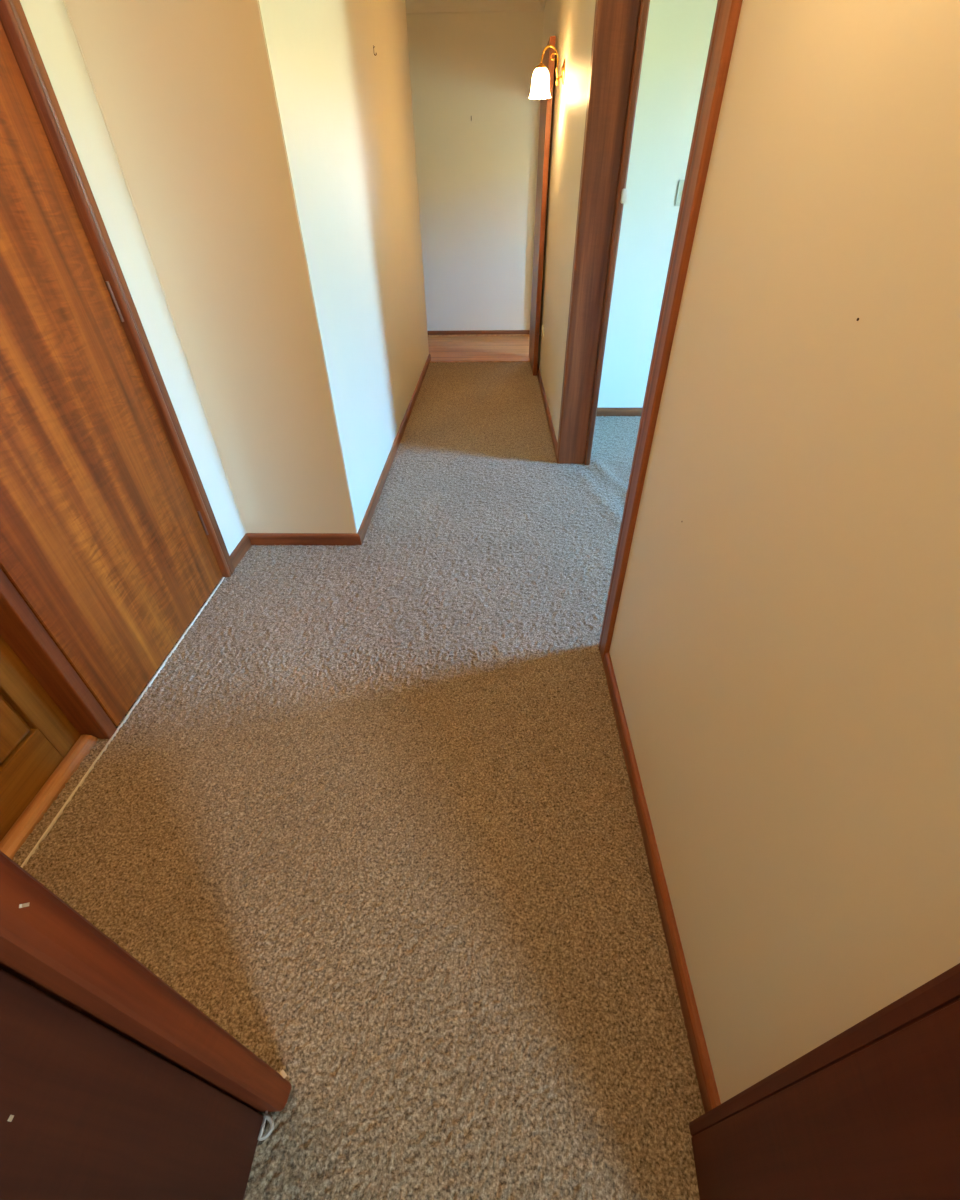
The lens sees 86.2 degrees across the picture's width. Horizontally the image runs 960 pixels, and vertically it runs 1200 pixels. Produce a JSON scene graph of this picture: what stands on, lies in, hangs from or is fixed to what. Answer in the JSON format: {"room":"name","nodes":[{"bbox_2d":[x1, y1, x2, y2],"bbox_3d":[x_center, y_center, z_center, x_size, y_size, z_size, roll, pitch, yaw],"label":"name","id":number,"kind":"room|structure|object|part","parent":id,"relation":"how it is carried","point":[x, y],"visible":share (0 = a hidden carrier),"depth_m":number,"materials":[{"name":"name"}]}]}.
{"room":"home hallway","nodes":[
{"label":"home hallway","id":0,"kind":"room"},
{"bbox_2d":[20,0,428,555],"bbox_3d":[-0.847,-2.155,2.755,0.628,2.460,3.485,0,39,1],"label":"wall","id":1,"kind":"structure","parent":0,"point":[249,166],"depth_m":1.78,"materials":[{"name":"beige paint"}]},
{"bbox_2d":[0,21,222,725],"bbox_3d":[-1.109,-0.655,1.215,0.045,2.036,0.774,0,39,1],"label":"door","id":2,"kind":"structure","parent":1,"relation":"in","point":[103,538],"depth_m":1.39,"materials":[{"name":"brown wood"}]},
{"bbox_2d":[0,0,234,576],"bbox_3d":[-1.074,-0.937,1.518,0.032,2.110,0.058,0,39,1],"label":"trim","id":3,"kind":"structure","parent":1,"relation":"attached to","point":[13,19],"depth_m":1.44,"materials":[{"name":"brown wood"}]},
{"bbox_2d":[21,577,224,867],"bbox_3d":[-1.091,0.380,1.563,0.006,0.008,1.516,0,39,1],"label":"trim","id":4,"kind":"structure","parent":1,"relation":"attached to","point":[81,782],"depth_m":1.52,"materials":[{"name":"metal"}]},
{"bbox_2d":[230,534,250,568],"bbox_3d":[-1.057,-0.217,2.266,0.014,0.056,0.208,0,39,1],"label":"baseboard","id":5,"kind":"structure","parent":1,"relation":"attached to","point":[243,546],"depth_m":2.25,"materials":[{"name":"brown wood"}]},
{"bbox_2d":[246,533,360,545],"bbox_3d":[-0.801,-0.276,2.335,0.522,0.056,0.014,0,39,1],"label":"baseboard","id":6,"kind":"structure","parent":1,"relation":"attached to","point":[348,539],"depth_m":2.33,"materials":[{"name":"brown wood"}]},
{"bbox_2d":[357,354,430,544],"bbox_3d":[-0.510,-1.290,3.597,0.014,0.056,3.264,0,39,1],"label":"baseboard","id":7,"kind":"structure","parent":1,"relation":"attached to","point":[372,505],"depth_m":2.96,"materials":[{"name":"brown wood"}]},
{"bbox_2d":[405,0,546,13],"bbox_3d":[-0.144,-2.921,1.792,1.190,0.075,6.040,0,39,1],"label":"ceiling","id":8,"kind":"structure","parent":1,"relation":"attached to","point":[412,6],"depth_m":4.13,"materials":[{"name":"paint"}]},
{"bbox_2d":[430,361,529,362],"bbox_3d":[0.019,-2.232,4.807,1.000,0.009,0.018,0,39,1],"label":"trim","id":9,"kind":"structure","parent":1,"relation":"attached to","point":[430,361],"depth_m":4.80,"materials":[{"name":"brown wood"}]},
{"bbox_2d":[13,336,704,1199],"bbox_3d":[0.157,-0.230,2.303,6.800,0.022,8.589,0,39,1],"label":"floor","id":10,"kind":"structure","parent":0,"point":[414,883],"depth_m":1.28,"materials":[{"name":"carpet"}]},
{"bbox_2d":[406,11,543,330],"bbox_3d":[-1.240,-3.921,4.969,3.835,2.460,0.120,0,39,1],"label":"wall","id":11,"kind":"structure","parent":0,"point":[476,177],"depth_m":4.74,"materials":[{"name":"beige paint"}]},
{"bbox_2d":[427,330,529,334],"bbox_3d":[-1.301,-2.939,5.671,3.690,0.056,0.014,0,39,1],"label":"baseboard","id":12,"kind":"structure","parent":11,"relation":"attached to","point":[458,332],"depth_m":5.63,"materials":[{"name":"brown wood"}]},
{"bbox_2d":[428,334,529,336],"bbox_3d":[-1.301,-2.921,5.678,3.690,0.014,0.026,0,39,1],"label":"trim","id":13,"kind":"structure","parent":11,"relation":"attached to","point":[488,334],"depth_m":5.64,"materials":[{"name":"brown wood"}]},
{"bbox_2d":[530,0,639,442],"bbox_3d":[0.566,-2.821,3.565,0.145,2.460,3.365,0,39,1],"label":"wall","id":14,"kind":"structure","parent":0,"point":[572,25],"depth_m":2.98,"materials":[{"name":"beige paint"}]},
{"bbox_2d":[529,36,555,374],"bbox_3d":[0.468,-2.913,4.048,0.036,1.985,0.679,0,39,1],"label":"trim","id":15,"kind":"structure","parent":14,"relation":"in","point":[545,104],"depth_m":3.83,"materials":[{"name":"wood"}]},
{"bbox_2d":[529,44,565,98],"bbox_3d":[0.380,-2.994,2.909,0.197,0.213,0.130,0,39,1],"label":"wall sconce","id":16,"kind":"object","parent":14,"relation":"attached to","point":[540,79],"visible":1,"depth_m":2.91,"materials":[{"name":"white glass"}]},
{"bbox_3d":[0.347,-2.959,2.939,0.130,0.121,0.130,0,39,1],"label":"lamp shade","id":17,"kind":"part","parent":16,"relation":"part of","materials":[{"name":"white glass"}]},
{"bbox_3d":[0.404,-3.024,2.885,0.127,0.137,0.010,0,39,1],"label":"arm","id":18,"kind":"part","parent":16,"relation":"part of","materials":[{"name":"gold metal"}]},
{"bbox_2d":[537,366,557,455],"bbox_3d":[0.489,-1.603,3.972,0.014,0.056,2.375,0,39,1],"label":"baseboard","id":19,"kind":"structure","parent":14,"relation":"attached to","point":[549,419],"depth_m":3.57,"materials":[{"name":"brown wood"}]},
{"bbox_2d":[556,0,649,464],"bbox_3d":[0.541,-1.617,2.380,0.196,2.060,0.109,0,39,1],"label":"trim","id":20,"kind":"structure","parent":14,"relation":"attached to","point":[620,26],"depth_m":2.26,"materials":[{"name":"brown wood"}]},
{"bbox_3d":[0.623,-1.744,2.216,0.026,0.050,0.014,0,39,1],"label":"strike plate","id":21,"kind":"part","parent":20,"relation":"part of","materials":[{"name":"white plastic"}]},
{"bbox_2d":[597,0,717,407],"bbox_3d":[2.162,-2.301,2.888,3.085,2.460,0.120,0,39,1],"label":"wall","id":22,"kind":"structure","parent":0,"point":[678,32],"depth_m":2.83,"materials":[{"name":"beige paint"}]},
{"bbox_2d":[596,408,641,415],"bbox_3d":[2.125,-1.319,3.589,2.940,0.056,0.014,0,39,1],"label":"baseboard","id":23,"kind":"structure","parent":22,"relation":"attached to","point":[600,411],"depth_m":3.61,"materials":[{"name":"brown wood"}]},
{"bbox_2d":[674,180,683,205],"bbox_3d":[1.133,-2.267,2.859,0.072,0.116,0.013,0,39,1],"label":"light switch","id":24,"kind":"object","parent":22,"relation":"attached to","point":[681,182],"visible":0.4,"depth_m":2.86,"materials":[{"name":"beige plastic"}]},
{"bbox_2d":[609,0,959,1103],"bbox_3d":[0.479,-0.428,0.575,0.145,2.460,1.215,0,39,1],"label":"wall","id":25,"kind":"structure","parent":0,"point":[784,652],"depth_m":0.64,"materials":[{"name":"beige paint"}]},
{"bbox_2d":[603,652,720,1112],"bbox_3d":[0.412,0.511,1.331,0.014,0.056,1.178,0,39,1],"label":"baseboard","id":26,"kind":"structure","parent":25,"relation":"attached to","point":[706,1081],"depth_m":1.10,"materials":[{"name":"brown wood"}]},
{"bbox_2d":[598,0,742,661],"bbox_3d":[0.498,-0.624,1.139,0.188,2.060,0.110,0,39,1],"label":"trim","id":27,"kind":"structure","parent":25,"relation":"attached to","point":[727,13],"depth_m":1.05,"materials":[{"name":"brown wood"}]},
{"bbox_3d":[0.183,-0.870,3.206,7.200,0.108,12.700,0,39,1],"label":"floor slab","id":28,"kind":"structure","parent":0,"visible":0},
{"bbox_2d":[0,734,97,859],"bbox_3d":[-1.163,0.639,1.230,0.046,0.033,0.740,0,39,1],"label":"trim","id":29,"kind":"structure","parent":28,"relation":"on","point":[16,836],"depth_m":1.36,"materials":[{"name":"brown wood"}]},
{"bbox_3d":[-1.180,-1.330,0.094,0.140,0.415,1.715,0,39,1],"label":"wall","id":30,"kind":"structure","parent":0,"visible":0},
{"bbox_2d":[0,568,116,738],"bbox_3d":[-1.160,-0.400,0.895,0.112,2.050,0.035,0,39,1],"label":"trim","id":31,"kind":"structure","parent":30,"relation":"attached to","point":[20,629],"depth_m":1.33,"materials":[{"name":"brown wood"}]},
{"bbox_3d":[-0.360,-0.024,0.084,1.795,2.460,0.105,0,39,1],"label":"wall","id":32,"kind":"structure","parent":0,"visible":0},
{"bbox_2d":[0,635,80,841],"bbox_3d":[-1.212,-0.157,0.597,0.035,2.025,0.739,0,39,1],"label":"door","id":33,"kind":"structure","parent":32,"relation":"in","point":[36,735],"depth_m":1.33,"materials":[{"name":"brown wood"}]},
{"bbox_3d":[-1.205,0.208,0.896,0.029,0.800,0.570,0,39,1],"label":"panel","id":34,"kind":"part","parent":33,"relation":"part of","materials":[{"name":"brown wood"}]},
{"bbox_3d":[-1.202,0.576,1.190,0.035,0.140,0.570,0,39,1],"label":"rail","id":35,"kind":"part","parent":33,"relation":"part of","materials":[{"name":"brown wood"}]},
{"bbox_2d":[0,969,273,1199],"bbox_3d":[-0.401,0.326,-0.021,0.061,2.034,0.726,0,39,1],"label":"door","id":36,"kind":"structure","parent":32,"relation":"in","point":[87,1112],"depth_m":0.52,"materials":[{"name":"brown wood"}]},
{"bbox_2d":[0,851,290,1111],"bbox_3d":[-0.386,0.057,0.272,0.075,2.100,0.070,0,39,1],"label":"trim","id":37,"kind":"structure","parent":32,"relation":"attached to","point":[46,944],"depth_m":0.50,"materials":[{"name":"brown wood"}]},
{"bbox_2d":[689,963,959,1199],"bbox_3d":[0.375,0.161,0.129,0.078,2.100,0.258,0,39,1],"label":"trim","id":38,"kind":"structure","parent":32,"relation":"attached to","point":[872,1111],"depth_m":0.47,"materials":[{"name":"brown wood"}]}
]}

